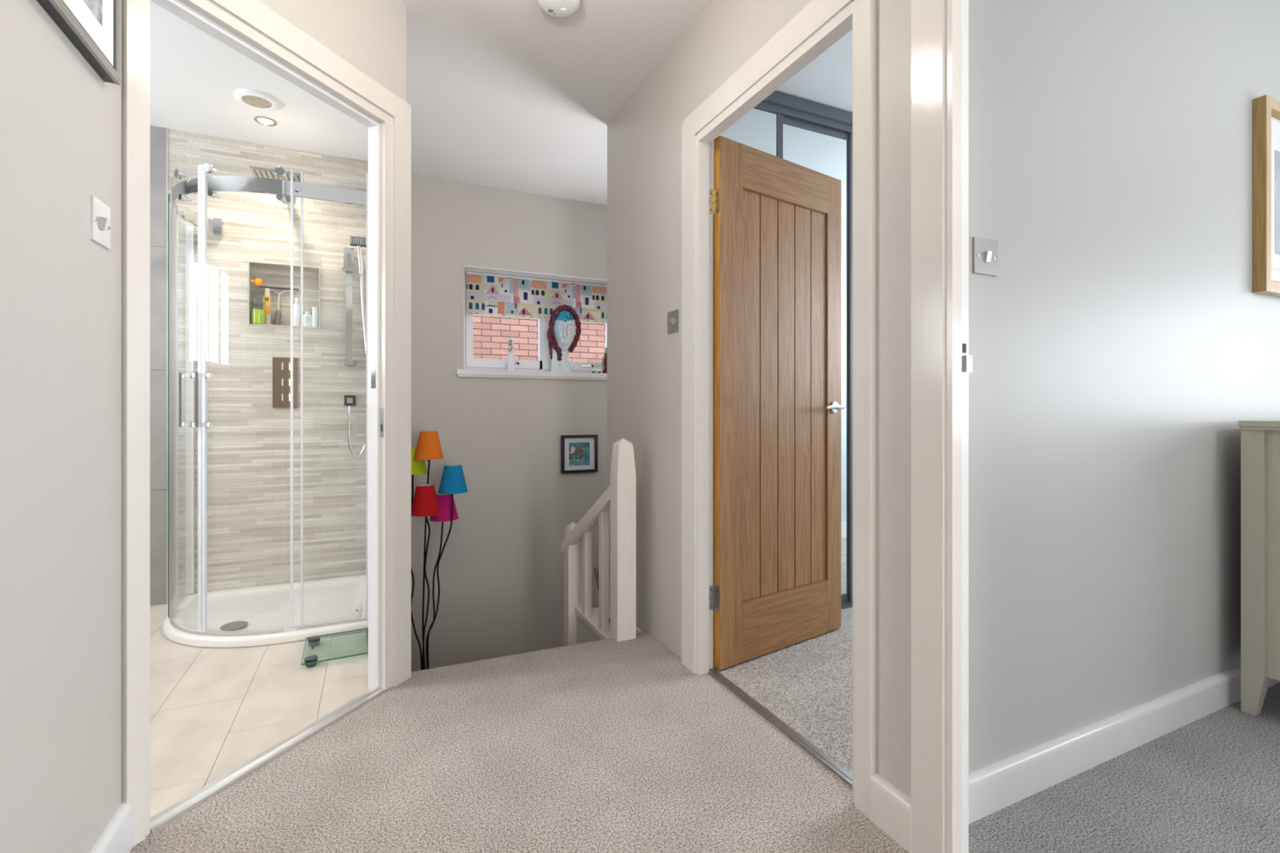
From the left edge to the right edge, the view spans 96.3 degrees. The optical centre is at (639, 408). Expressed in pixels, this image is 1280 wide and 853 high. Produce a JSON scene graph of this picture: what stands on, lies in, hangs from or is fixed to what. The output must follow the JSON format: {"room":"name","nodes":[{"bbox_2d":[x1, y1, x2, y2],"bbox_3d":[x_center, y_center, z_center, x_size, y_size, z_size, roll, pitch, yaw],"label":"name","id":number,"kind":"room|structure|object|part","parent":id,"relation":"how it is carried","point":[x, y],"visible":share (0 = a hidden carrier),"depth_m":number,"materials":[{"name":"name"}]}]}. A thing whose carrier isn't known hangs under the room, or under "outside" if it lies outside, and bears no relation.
{"room":"stair landing","nodes":[
{"label":"stair landing","id":0,"kind":"room"},
{"bbox_2d":[0,0,122,852],"bbox_3d":[-0.349,-0.220,-0.579,0.100,2.496,4.041,0,0,-25],"label":"wall","id":1,"kind":"structure","parent":0,"point":[61,123],"depth_m":1.01,"materials":[{"name":"paint"}]},
{"bbox_2d":[36,0,120,85],"bbox_3d":[-0.986,-0.947,0.948,0.026,0.540,0.540,0,0,-25],"label":"framed picture","id":2,"kind":"object","parent":1,"relation":"attached to","point":[93,27],"visible":1,"depth_m":1.10,"materials":[{"name":"grey metal"}]},
{"bbox_2d":[83,0,102,25],"bbox_3d":[-0.977,-0.945,0.952,0.001,0.385,0.380,0,0,-25],"label":"photograph","id":3,"kind":"object","parent":2,"relation":"attached to","point":[93,8],"depth_m":1.10},
{"bbox_2d":[89,195,111,249],"bbox_3d":[-1.095,-0.378,1.170,0.014,0.086,0.086,0,0,-25],"label":"light switch","id":4,"kind":"object","parent":1,"relation":"attached to","point":[100,215],"visible":1,"depth_m":1.16,"materials":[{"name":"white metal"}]},
{"bbox_2d":[89,801,132,852],"bbox_3d":[-0.299,0.925,-0.548,0.018,0.105,4.056,0,0,-25],"label":"baseboard","id":5,"kind":"structure","parent":1,"relation":"attached to","point":[117,837],"depth_m":1.22,"materials":[{"name":"white paint"}]},
{"bbox_2d":[150,125,168,605],"bbox_3d":[-2.966,-0.190,2.670,1.256,2.435,0.144,0,0,-25],"label":"wall","id":6,"kind":"structure","parent":0,"point":[158,135],"depth_m":2.86,"materials":[{"name":"tile"}]},
{"bbox_3d":[-2.370,-0.214,2.873,0.005,2.385,0.012,0,0,-25],"label":"edge trim","id":7,"kind":"part","parent":6,"relation":"part of","materials":[{"name":"metal"}]},
{"bbox_2d":[150,0,368,160],"bbox_3d":[-2.121,-1.437,1.967,2.200,0.060,1.850,0,0,-25],"label":"ceiling","id":8,"kind":"structure","parent":0,"point":[195,76],"depth_m":2.60,"materials":[{"name":"paint"}]},
{"bbox_2d":[233,88,279,111],"bbox_3d":[-1.738,-1.399,2.601,0.176,0.016,0.176,0,0,-25],"label":"ceiling vent","id":9,"kind":"object","parent":8,"relation":"in","point":[260,100],"visible":1,"depth_m":2.58,"materials":[{"name":"white plastic"}]},
{"bbox_2d":[241,95,271,108],"bbox_3d":[-1.738,-1.396,2.601,0.112,0.004,0.112,0,0,-25],"label":"grille","id":10,"kind":"object","parent":9,"relation":"attached to","point":[257,101],"depth_m":2.60,"materials":[{"name":"plastic"}]},
{"bbox_2d":[253,115,276,126],"bbox_3d":[-1.829,-1.404,2.798,0.094,0.006,0.094,0,0,-25],"label":"recessed light","id":11,"kind":"object","parent":8,"relation":"in","point":[265,120],"visible":1,"depth_m":2.79,"materials":[{"name":"metal"}]},
{"bbox_2d":[168,128,368,602],"bbox_3d":[-1.968,-0.190,3.133,0.945,2.435,0.140,0,0,-25],"label":"tiled wall","id":12,"kind":"structure","parent":0,"point":[249,439],"depth_m":3.06,"materials":[{"name":"beige tile"}]},
{"bbox_2d":[248,165,304,203],"bbox_3d":[-1.805,-1.143,2.894,0.210,0.060,0.428,0,0,-25],"label":"shower","id":13,"kind":"object","parent":12,"relation":"attached to","point":[256,171],"visible":0.36,"depth_m":2.74,"materials":[{"name":"metal"}]},
{"bbox_3d":[-1.757,-1.122,2.790,0.210,0.010,0.200,0,0,-25],"label":"plate","id":14,"kind":"part","parent":13,"relation":"part of","materials":[{"name":"metal"}]},
{"bbox_2d":[249,323,314,327],"bbox_3d":[-1.932,-0.448,3.129,0.318,0.004,0.096,0,0,-25],"label":"shelf","id":15,"kind":"object","parent":12,"relation":"attached to","point":[250,323],"visible":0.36,"depth_m":3.08,"materials":[{"name":"tile"}]},
{"bbox_2d":[250,278,266,324],"bbox_3d":[-2.036,-0.573,3.056,0.070,0.245,0.056,0,0,-25],"label":"bottle","id":16,"kind":"object","parent":15,"relation":"on","point":[258,316],"visible":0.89,"depth_m":3.04,"materials":[{"name":"green plastic"}]},
{"bbox_2d":[262,288,271,324],"bbox_3d":[-2.014,-0.550,3.094,0.034,0.200,0.037,0,0,-25],"label":"toiletry bottle","id":17,"kind":"object","parent":15,"relation":"on","point":[267,296],"visible":0.79,"depth_m":3.08,"materials":[{"name":"beige plastic"}]},
{"bbox_2d":[259,286,298,324],"bbox_3d":[-1.977,-0.556,3.138,0.182,0.216,0.030,0,0,-25],"label":"squeegee","id":18,"kind":"object","parent":15,"relation":"on","point":[277,315],"visible":0.95,"depth_m":3.13,"materials":[{"name":"beige plastic"}]},
{"bbox_3d":[-1.977,-0.660,3.138,0.182,0.008,0.008,0,0,-25],"label":"blade","id":19,"kind":"part","parent":18,"relation":"part of","materials":[{"name":"grey rubber"}]},
{"bbox_2d":[293,297,300,326],"bbox_3d":[-1.887,-0.530,3.149,0.036,0.160,0.025,0,0,-25],"label":"toiletry bottle","id":20,"kind":"object","parent":15,"relation":"on","point":[296,307],"visible":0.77,"depth_m":3.14,"materials":[{"name":"white plastic"}]},
{"bbox_2d":[302,311,311,326],"bbox_3d":[-1.835,-0.494,3.161,0.052,0.087,0.026,0,0,-25],"label":"toiletry bottle","id":21,"kind":"object","parent":15,"relation":"on","point":[307,317],"visible":0.86,"depth_m":3.15,"materials":[{"name":"white plastic"}]},
{"bbox_2d":[311,306,318,327],"bbox_3d":[-1.801,-0.508,3.178,0.036,0.116,0.032,0,0,-25],"label":"toiletry bottle","id":22,"kind":"object","parent":15,"relation":"on","point":[315,309],"visible":0.89,"depth_m":3.17,"materials":[{"name":"white plastic"}]},
{"bbox_2d":[248,261,319,328],"bbox_3d":[-1.910,-0.609,3.083,0.330,0.336,0.012,0,0,-25],"label":"trim","id":23,"kind":"structure","parent":12,"relation":"attached to","point":[249,262],"depth_m":3.05,"materials":[{"name":"metal"}]},
{"bbox_2d":[272,356,297,408],"bbox_3d":[-1.894,-0.140,3.064,0.111,0.267,0.046,0,0,-25],"label":"shower valve","id":24,"kind":"object","parent":12,"relation":"attached to","point":[281,366],"visible":1,"depth_m":3.04,"materials":[{"name":"brown metal"}]},
{"bbox_3d":[-1.897,-0.062,3.061,0.040,0.040,0.030,0,0,-25],"label":"control knob","id":25,"kind":"part","parent":24,"relation":"part of","materials":[{"name":"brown metal"}]},
{"bbox_3d":[-1.897,-0.142,3.061,0.040,0.040,0.030,0,0,-25],"label":"control knob","id":26,"kind":"part","parent":24,"relation":"part of","materials":[{"name":"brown metal"}]},
{"bbox_3d":[-1.897,-0.227,3.061,0.040,0.040,0.030,0,0,-25],"label":"control knob","id":27,"kind":"part","parent":24,"relation":"part of","materials":[{"name":"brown metal"}]},
{"bbox_2d":[344,395,355,405],"bbox_3d":[-1.616,-0.047,3.189,0.056,0.056,0.052,0,0,-25],"label":"outlet","id":28,"kind":"object","parent":12,"relation":"attached to","point":[348,400],"visible":1,"depth_m":3.20,"materials":[{"name":"silver metal"}]},
{"bbox_2d":[342,235,366,457],"bbox_3d":[-1.571,-0.336,3.176,0.145,1.218,0.114,0,0,-25],"label":"riser rail","id":29,"kind":"object","parent":12,"relation":"attached to","point":[358,242],"visible":0.76,"depth_m":3.16,"materials":[{"name":"silver metal"}]},
{"bbox_3d":[-1.579,-0.764,3.156,0.112,0.018,0.016,0,0,-25],"label":"slider arm","id":30,"kind":"part","parent":29,"relation":"part of","materials":[{"name":"silver metal"}]},
{"bbox_3d":[-1.542,-0.823,3.155,0.024,0.148,0.041,0,0,20],"label":"hand shower handle","id":31,"kind":"part","parent":29,"relation":"part of","materials":[{"name":"silver metal"}]},
{"bbox_2d":[257,0,406,102],"bbox_3d":[-1.030,-0.220,1.693,0.060,2.496,0.867,0,0,20],"label":"wall","id":32,"kind":"structure","parent":0,"point":[370,35],"depth_m":1.90,"materials":[{"name":"paint"}]},
{"bbox_2d":[122,0,411,846],"bbox_3d":[-1.021,-0.065,1.692,0.076,2.085,0.874,0,0,20],"label":"door frame","id":33,"kind":"structure","parent":32,"relation":"in","point":[250,28],"depth_m":1.64,"materials":[{"name":"white paint"}]},
{"bbox_3d":[-1.138,-0.065,1.289,0.016,2.085,0.036,0,0,20],"label":"architrave","id":34,"kind":"part","parent":33,"relation":"part of","materials":[{"name":"white paint"}]},
{"bbox_3d":[-1.001,-1.067,1.663,0.015,0.077,0.760,0,0,20],"label":"architrave","id":35,"kind":"part","parent":33,"relation":"part of","materials":[{"name":"white paint"}]},
{"bbox_3d":[-0.896,0.048,1.993,0.013,0.100,0.007,0,0,20],"label":"strike plate","id":36,"kind":"part","parent":33,"relation":"part of","materials":[{"name":"metal"}]},
{"bbox_3d":[-0.856,-0.065,2.056,0.016,2.085,0.078,0,0,20],"label":"architrave","id":37,"kind":"part","parent":33,"relation":"part of","materials":[{"name":"white paint"}]},
{"bbox_2d":[411,173,607,671],"bbox_3d":[-0.399,0.955,4.205,2.597,4.846,0.270,0,0,-25],"label":"wall","id":38,"kind":"structure","parent":0,"point":[500,568],"depth_m":3.79,"materials":[{"name":"paint"}]},
{"bbox_2d":[456,265,607,380],"bbox_3d":[-0.675,-0.570,4.053,1.226,0.724,0.295,0,0,-25],"label":"window","id":39,"kind":"structure","parent":38,"relation":"in","point":[496,368],"depth_m":3.97,"materials":[{"name":"white plastic"}]},
{"bbox_3d":[-0.933,-0.594,4.047,0.576,0.613,0.050,0,0,-25],"label":"sash","id":40,"kind":"part","parent":39,"relation":"part of","materials":[{"name":"white plastic"}]},
{"bbox_2d":[506,338,517,370],"bbox_3d":[-0.881,-0.369,3.939,0.067,0.226,0.055,0,0,-41],"label":"figurine","id":41,"kind":"object","parent":39,"relation":"on","point":[510,364],"visible":0.94,"depth_m":3.92,"materials":[{"name":"white ceramic"}]},
{"bbox_3d":[-0.663,-0.239,4.026,1.226,0.034,0.235,0,0,-25],"label":"sill","id":42,"kind":"part","parent":39,"relation":"part of","materials":[{"name":"white paint"}]},
{"bbox_2d":[465,271,607,323],"bbox_3d":[-0.677,-0.780,4.090,1.090,0.284,0.046,0,0,-25],"label":"blind","id":43,"kind":"object","parent":39,"relation":"attached to","point":[486,294],"visible":0.84,"depth_m":4.03,"materials":[{"name":"multicoloured fabric"}]},
{"bbox_3d":[-0.678,-0.915,4.092,1.090,0.013,0.042,0,0,-25],"label":"head rail","id":44,"kind":"part","parent":43,"relation":"part of","materials":[{"name":"white paint"}]},
{"bbox_3d":[-0.674,-0.821,4.085,1.090,0.178,0.002,0,0,-25],"label":"panel","id":45,"kind":"part","parent":43,"relation":"part of","materials":[{"name":"multicoloured fabric"}]},
{"bbox_2d":[546,304,581,372],"bbox_3d":[-0.540,-0.497,4.089,0.257,0.497,0.113,0,0,-25],"label":"head sculpture","id":46,"kind":"object","parent":39,"relation":"on","point":[562,330],"visible":0.98,"depth_m":4.06,"materials":[{"name":"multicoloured ceramic"}]},
{"bbox_3d":[-0.565,-0.373,4.085,0.152,0.249,0.100,0,0,-25],"label":"glass","id":47,"kind":"part","parent":46,"relation":"part of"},
{"bbox_3d":[-0.392,-0.319,4.260,0.102,0.022,0.020,0,0,-25],"label":"handle","id":48,"kind":"part","parent":39,"relation":"part of","materials":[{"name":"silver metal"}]},
{"bbox_3d":[-0.425,-0.594,4.282,0.466,0.613,0.050,0,0,-25],"label":"sash","id":49,"kind":"part","parent":39,"relation":"part of","materials":[{"name":"white plastic"}]},
{"bbox_2d":[589,367,604,373],"bbox_3d":[-0.312,-0.281,4.152,0.110,0.047,0.038,0,0,-25],"label":"animal figurine","id":50,"kind":"object","parent":39,"relation":"on","point":[597,370],"visible":0.98,"depth_m":4.14,"materials":[{"name":"white ceramic"}]},
{"bbox_2d":[601,347,607,373],"bbox_3d":[-0.251,-0.355,4.210,0.075,0.198,0.054,0,0,-25],"label":"figurine","id":51,"kind":"object","parent":39,"relation":"on","point":[604,362],"visible":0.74,"depth_m":4.19,"materials":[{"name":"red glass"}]},
{"bbox_3d":[-0.264,-0.346,4.189,0.033,0.099,0.027,0,0,-25],"label":"arm","id":52,"kind":"part","parent":51,"relation":"part of","materials":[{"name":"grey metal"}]},
{"bbox_2d":[560,434,597,473],"bbox_3d":[-0.426,0.316,4.029,0.265,0.265,0.026,0,0,-25],"label":"framed picture","id":53,"kind":"object","parent":38,"relation":"attached to","point":[579,453],"visible":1,"depth_m":4.03,"materials":[{"name":"black paint"}]},
{"bbox_2d":[576,613,601,644],"bbox_3d":[-0.207,1.369,2.737,0.050,0.659,0.618,0,0,-25],"label":"panel","id":54,"kind":"object","parent":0,"point":[584,633],"depth_m":2.84,"materials":[{"name":"paint"}]},
{"bbox_2d":[129,602,1279,852],"bbox_3d":[0.838,1.003,1.048,6.800,0.050,6.000,0,0,-25],"label":"floor","id":55,"kind":"structure","parent":0,"point":[610,745],"depth_m":1.55,"materials":[{"name":"grey carpet"}]},
{"bbox_2d":[162,574,368,648],"bbox_3d":[-1.736,0.958,2.713,0.864,0.040,0.812,0,0,-25],"label":"shower tray","id":56,"kind":"object","parent":55,"relation":"on","point":[265,608],"visible":0.88,"depth_m":2.67,"materials":[{"name":"white ceramic"}]},
{"bbox_2d":[168,163,368,636],"bbox_3d":[-1.796,-0.050,2.564,1.175,1.975,0.477,0,0,22],"label":"shower enclosure","id":57,"kind":"object","parent":56,"relation":"on","point":[203,185],"visible":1,"depth_m":2.46,"materials":[{"name":"clear glass"}]},
{"bbox_3d":[-2.007,-0.043,2.502,0.438,1.929,0.057,0,0,41],"label":"sliding door","id":58,"kind":"part","parent":57,"relation":"part of","materials":[{"name":"clear glass"}]},
{"bbox_3d":[-2.101,0.006,2.575,0.018,1.856,0.020,0,0,-25],"label":"frame post","id":59,"kind":"part","parent":57,"relation":"part of","materials":[{"name":"metal"}]},
{"bbox_3d":[-1.869,-0.037,2.374,0.020,0.226,0.068,0,0,18],"label":"door handle","id":60,"kind":"part","parent":57,"relation":"part of","materials":[{"name":"silver metal"}]},
{"bbox_3d":[-1.790,-0.037,2.354,0.020,0.226,0.068,0,0,10],"label":"door handle","id":61,"kind":"part","parent":57,"relation":"part of","materials":[{"name":"silver metal"}]},
{"bbox_3d":[-1.764,-0.934,2.570,1.061,0.060,0.404,0,0,22],"label":"rail","id":62,"kind":"part","parent":57,"relation":"part of","materials":[{"name":"silver metal"}]},
{"bbox_2d":[150,686,385,832],"bbox_3d":[-1.022,0.972,1.659,0.038,0.013,0.708,0,0,20],"label":"threshold strip","id":63,"kind":"object","parent":55,"relation":"on","point":[171,813],"visible":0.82,"depth_m":1.56,"materials":[{"name":"metal"}]},
{"bbox_2d":[301,627,368,666],"bbox_3d":[-1.203,0.961,2.325,0.278,0.034,0.277,0,0,-27],"label":"bathroom scale","id":64,"kind":"object","parent":55,"relation":"on","point":[311,660],"visible":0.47,"depth_m":2.26,"materials":[{"name":"clear glass"}]},
{"bbox_2d":[1237,419,1279,715],"bbox_3d":[2.460,0.508,1.876,0.990,0.940,0.394,0,0,-25],"label":"chest","id":65,"kind":"object","parent":55,"relation":"on","point":[1260,439],"visible":1,"depth_m":1.81,"materials":[{"name":"paint"}]},
{"bbox_3d":[1.982,0.522,1.842,0.054,0.912,0.054,0,0,-25],"label":"leg","id":66,"kind":"part","parent":65,"relation":"part of","materials":[{"name":"beige paint"}]},
{"bbox_3d":[2.040,0.457,1.700,0.012,0.782,0.260,0,0,-25],"label":"panel","id":67,"kind":"part","parent":65,"relation":"part of","materials":[{"name":"beige paint"}]},
{"bbox_2d":[607,0,911,797],"bbox_3d":[0.938,0.115,0.632,0.057,3.166,5.160,0,0,-25],"label":"wall","id":68,"kind":"structure","parent":0,"point":[644,136],"depth_m":2.24,"materials":[{"name":"paint"}]},
{"bbox_2d":[608,605,642,633],"bbox_3d":[-0.070,1.018,2.730,0.014,0.039,0.385,0,0,-25],"label":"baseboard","id":69,"kind":"structure","parent":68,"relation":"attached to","point":[637,630],"depth_m":2.60,"materials":[{"name":"white paint"}]},
{"bbox_2d":[667,309,678,333],"bbox_3d":[0.128,-0.350,2.300,0.014,0.086,0.086,0,0,-25],"label":"light switch","id":70,"kind":"object","parent":68,"relation":"attached to","point":[673,316],"visible":1,"depth_m":2.29,"materials":[{"name":"metal"}]},
{"bbox_2d":[681,0,875,818],"bbox_3d":[0.390,-0.063,1.800,0.078,2.082,0.926,0,0,-25],"label":"door frame","id":71,"kind":"structure","parent":68,"relation":"in","point":[820,24],"depth_m":1.62,"materials":[{"name":"white paint"}]},
{"bbox_3d":[0.188,-0.063,2.165,0.018,2.082,0.096,0,0,-25],"label":"architrave","id":72,"kind":"part","parent":71,"relation":"part of","materials":[{"name":"white paint"}]},
{"bbox_3d":[0.372,-1.059,1.767,0.018,0.088,0.780,0,0,-25],"label":"architrave","id":73,"kind":"part","parent":71,"relation":"part of","materials":[{"name":"white paint"}]},
{"bbox_2d":[709,135,844,670],"bbox_3d":[0.571,-0.022,2.336,0.760,1.981,0.154,0,0,-35],"label":"oak door","id":74,"kind":"structure","parent":71,"relation":"attached to","point":[777,406],"depth_m":2.30,"materials":[{"name":"brown wood"}]},
{"bbox_3d":[0.600,-0.052,2.344,0.514,1.591,0.008,0,0,-35],"label":"panel moulding","id":75,"kind":"part","parent":74,"relation":"part of","materials":[{"name":"brown wood"}]},
{"bbox_3d":[0.594,-0.930,2.352,0.513,0.165,0.035,0,0,-35],"label":"rail","id":76,"kind":"part","parent":74,"relation":"part of","materials":[{"name":"brown wood"}]},
{"bbox_3d":[0.594,0.856,2.352,0.513,0.225,0.035,0,0,-35],"label":"rail","id":77,"kind":"part","parent":74,"relation":"part of","materials":[{"name":"brown wood"}]},
{"bbox_3d":[0.834,-0.007,2.440,0.124,0.021,0.021,0,0,-33],"label":"lever","id":78,"kind":"part","parent":74,"relation":"part of","materials":[{"name":"silver metal"}]},
{"bbox_3d":[0.546,-0.063,1.390,0.018,2.082,0.050,0,0,-25],"label":"architrave","id":79,"kind":"part","parent":71,"relation":"part of","materials":[{"name":"white paint"}]},
{"bbox_2d":[869,772,911,852],"bbox_3d":[0.580,0.924,1.315,0.020,0.108,0.114,0,0,-25],"label":"baseboard","id":80,"kind":"structure","parent":68,"relation":"attached to","point":[890,807],"depth_m":1.31,"materials":[{"name":"white paint"}]},
{"bbox_2d":[911,0,972,852],"bbox_3d":[0.824,-0.063,0.846,0.066,2.082,0.944,0,0,-25],"label":"door frame","id":81,"kind":"structure","parent":68,"relation":"in","point":[941,362],"depth_m":1.20,"materials":[{"name":"white paint"}]},
{"bbox_3d":[0.621,-0.063,1.229,0.018,2.082,0.077,0,0,-25],"label":"architrave","id":82,"kind":"part","parent":81,"relation":"part of","materials":[{"name":"white paint"}]},
{"bbox_3d":[0.678,-0.102,1.200,0.018,0.090,0.004,0,0,-25],"label":"strike plate","id":83,"kind":"part","parent":81,"relation":"part of","materials":[{"name":"metal"}]},
{"bbox_2d":[713,607,852,773],"bbox_3d":[1.868,1.002,2.573,3.250,0.052,1.135,0,0,-25],"label":"floor","id":84,"kind":"structure","parent":0,"point":[806,684],"depth_m":2.03,"materials":[{"name":"grey carpet"}]},
{"bbox_2d":[708,668,852,786],"bbox_3d":[0.421,0.974,1.793,0.032,0.009,0.761,0,0,-25],"label":"threshold strip","id":85,"kind":"object","parent":84,"relation":"on","point":[814,751],"visible":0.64,"depth_m":1.73,"materials":[{"name":"grey metal"}]},
{"bbox_2d":[715,90,852,609],"bbox_3d":[1.516,-0.243,3.311,3.200,2.438,0.500,0,0,-25],"label":"wardrobe","id":86,"kind":"object","parent":84,"relation":"on","point":[811,135],"visible":0.16,"depth_m":2.81,"materials":[{"name":"mirror"}]},
{"bbox_3d":[0.410,-0.239,2.551,0.495,2.310,0.004,0,0,-25],"label":"door panel","id":87,"kind":"part","parent":86,"relation":"part of","materials":[{"name":"mirror"}]},
{"bbox_3d":[0.877,-0.239,2.777,0.492,2.310,0.004,0,0,-25],"label":"door panel","id":88,"kind":"part","parent":86,"relation":"part of","materials":[{"name":"mirror"}]},
{"bbox_3d":[0.875,-1.367,2.782,0.488,0.065,0.020,0,0,-25],"label":"door rail","id":89,"kind":"part","parent":86,"relation":"part of","materials":[{"name":"grey metal"}]},
{"bbox_3d":[0.875,0.936,2.782,0.488,0.040,0.020,0,0,-25],"label":"door rail","id":90,"kind":"part","parent":86,"relation":"part of","materials":[{"name":"grey metal"}]},
{"bbox_2d":[400,0,1279,205],"bbox_3d":[1.552,-1.508,1.516,5.110,0.080,6.250,0,0,-25],"label":"ceiling","id":91,"kind":"structure","parent":0,"point":[511,95],"depth_m":2.57,"materials":[{"name":"paint"}]},
{"bbox_2d":[537,0,580,17],"bbox_3d":[-0.289,-1.445,2.031,0.152,0.046,0.152,0,0,-25],"label":"smoke detector","id":92,"kind":"object","parent":91,"relation":"attached to","point":[554,8],"visible":1,"depth_m":2.04,"materials":[{"name":"white plastic"}]},
{"bbox_2d":[968,0,1279,773],"bbox_3d":[2.208,-0.220,2.070,3.455,2.496,0.065,0,0,-25],"label":"wall","id":93,"kind":"structure","parent":0,"point":[1120,342],"depth_m":1.63,"materials":[{"name":"paint"}]},
{"bbox_2d":[972,236,998,276],"bbox_3d":[0.847,-0.372,1.397,0.088,0.086,0.014,0,0,-25],"label":"light switch","id":94,"kind":"object","parent":93,"relation":"attached to","point":[984,251],"visible":1,"depth_m":1.40,"materials":[{"name":"plastic"}]},
{"bbox_2d":[968,664,1279,823],"bbox_3d":[2.226,0.928,2.031,3.455,0.100,0.020,0,0,-25],"label":"baseboard","id":95,"kind":"structure","parent":93,"relation":"attached to","point":[998,785],"depth_m":1.56,"materials":[{"name":"white paint"}]},
{"bbox_2d":[1253,94,1279,297],"bbox_3d":[2.467,-0.744,2.133,0.702,0.675,0.034,0,0,-25],"label":"framed picture","id":96,"kind":"object","parent":93,"relation":"attached to","point":[1266,109],"visible":1,"depth_m":1.99,"materials":[{"name":"brown wood"}]},
{"bbox_2d":[1274,149,1279,254],"bbox_3d":[2.467,-0.739,2.136,0.450,0.370,0.001,0,0,-25],"label":"print","id":97,"kind":"object","parent":96,"relation":"attached to","point":[1277,152],"depth_m":2.05},
{"bbox_3d":[-0.155,1.738,3.558,2.497,0.080,1.110,0,0,-25],"label":"floor","id":98,"kind":"structure","parent":0,"visible":0},
{"bbox_2d":[411,431,467,670],"bbox_3d":[-1.170,0.912,3.239,0.364,1.571,0.337,0,0,-25],"label":"floor lamp","id":99,"kind":"object","parent":98,"relation":"on","point":[441,507],"visible":0.8,"depth_m":3.20,"materials":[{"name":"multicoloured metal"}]},
{"bbox_3d":[-1.271,1.021,3.227,0.119,1.295,0.054,0,0,38],"label":"stem","id":100,"kind":"part","parent":99,"relation":"part of","materials":[{"name":"black metal"}]},
{"bbox_3d":[-1.300,0.295,3.277,0.160,0.150,0.160,0,0,-25],"label":"lamp shade","id":101,"kind":"part","parent":99,"relation":"part of","materials":[{"name":"fabric"}]},
{"bbox_3d":[-1.176,0.496,3.136,0.155,0.158,0.155,0,0,-25],"label":"lamp shade","id":102,"kind":"part","parent":99,"relation":"part of","materials":[{"name":"red fabric"}]},
{"bbox_3d":[-1.184,1.121,3.173,0.038,1.095,0.087,0,0,-25],"label":"stem","id":103,"kind":"part","parent":99,"relation":"part of","materials":[{"name":"black metal"}]},
{"bbox_3d":[-1.203,0.975,3.223,0.045,1.386,0.031,0,0,-25],"label":"stem","id":104,"kind":"part","parent":99,"relation":"part of","materials":[{"name":"black metal"}]},
{"bbox_3d":[-1.194,0.204,3.238,0.160,0.156,0.160,0,0,-25],"label":"lamp shade","id":105,"kind":"part","parent":99,"relation":"part of","materials":[{"name":"orange fabric"}]},
{"bbox_3d":[-1.173,1.154,3.273,0.021,1.029,0.130,0,0,23],"label":"stem","id":106,"kind":"part","parent":99,"relation":"part of","materials":[{"name":"black metal"}]},
{"bbox_3d":[-1.126,1.067,3.227,0.144,1.202,0.022,0,0,-8],"label":"stem","id":107,"kind":"part","parent":99,"relation":"part of","materials":[{"name":"black metal"}]},
{"bbox_3d":[-1.138,0.567,3.330,0.160,0.145,0.160,0,0,-25],"label":"lamp shade","id":108,"kind":"part","parent":99,"relation":"part of","materials":[{"name":"pink fabric"}]},
{"bbox_3d":[-1.056,0.394,3.236,0.160,0.152,0.160,0,0,-25],"label":"lamp shade","id":109,"kind":"part","parent":99,"relation":"part of","materials":[{"name":"blue fabric"}]},
{"bbox_2d":[560,438,635,646],"bbox_3d":[-0.212,0.912,2.726,0.095,1.572,0.689,0,0,-28],"label":"balustrade","id":110,"kind":"object","parent":98,"relation":"on","point":[620,497],"visible":0.91,"depth_m":2.54,"materials":[{"name":"white paint"}]},
{"bbox_3d":[-0.347,1.142,2.968,0.076,1.112,0.080,0,0,-25],"label":"newel post","id":111,"kind":"part","parent":110,"relation":"part of","materials":[{"name":"white paint"}]},
{"bbox_3d":[-0.245,0.537,2.754,0.052,0.447,0.611,0,0,-29],"label":"handrail","id":112,"kind":"part","parent":110,"relation":"part of","materials":[{"name":"white paint"}]},
{"bbox_3d":[-0.204,1.026,2.718,0.060,0.025,0.495,0,0,-25],"label":"rail","id":113,"kind":"part","parent":110,"relation":"part of","materials":[{"name":"white paint"}]},
{"bbox_3d":[-0.073,0.552,2.460,0.085,0.852,0.083,0,0,-25],"label":"newel post","id":114,"kind":"part","parent":110,"relation":"part of","materials":[{"name":"white paint"}]},
{"bbox_3d":[-0.234,1.381,2.977,0.103,0.634,0.020,0,0,-25],"label":"wall","id":115,"kind":"structure","parent":0,"visible":0},
{"bbox_2d":[591,607,610,628],"bbox_3d":[-0.123,1.050,2.738,0.101,0.025,0.545,0,0,-25],"label":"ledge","id":116,"kind":"object","parent":115,"relation":"on","point":[595,611],"visible":0.07,"depth_m":2.92,"materials":[{"name":"white paint"}]},
{"bbox_2d":[594,567,610,622],"bbox_3d":[-0.185,0.893,2.799,0.068,0.290,0.062,0,0,-25],"label":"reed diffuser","id":117,"kind":"object","parent":116,"relation":"on","point":[594,567],"visible":0.07,"depth_m":2.80,"materials":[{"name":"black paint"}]},
{"label":"outside","id":118,"kind":"structure","parent":0,"visible":0},
{"bbox_2d":[473,314,604,371],"bbox_3d":[-1.173,0.778,7.307,7.000,5.600,0.250,0,0,-25],"label":"brick wall","id":119,"kind":"structure","parent":118,"point":[491,334],"depth_m":7.04,"materials":[{"name":"brick"}]}
]}

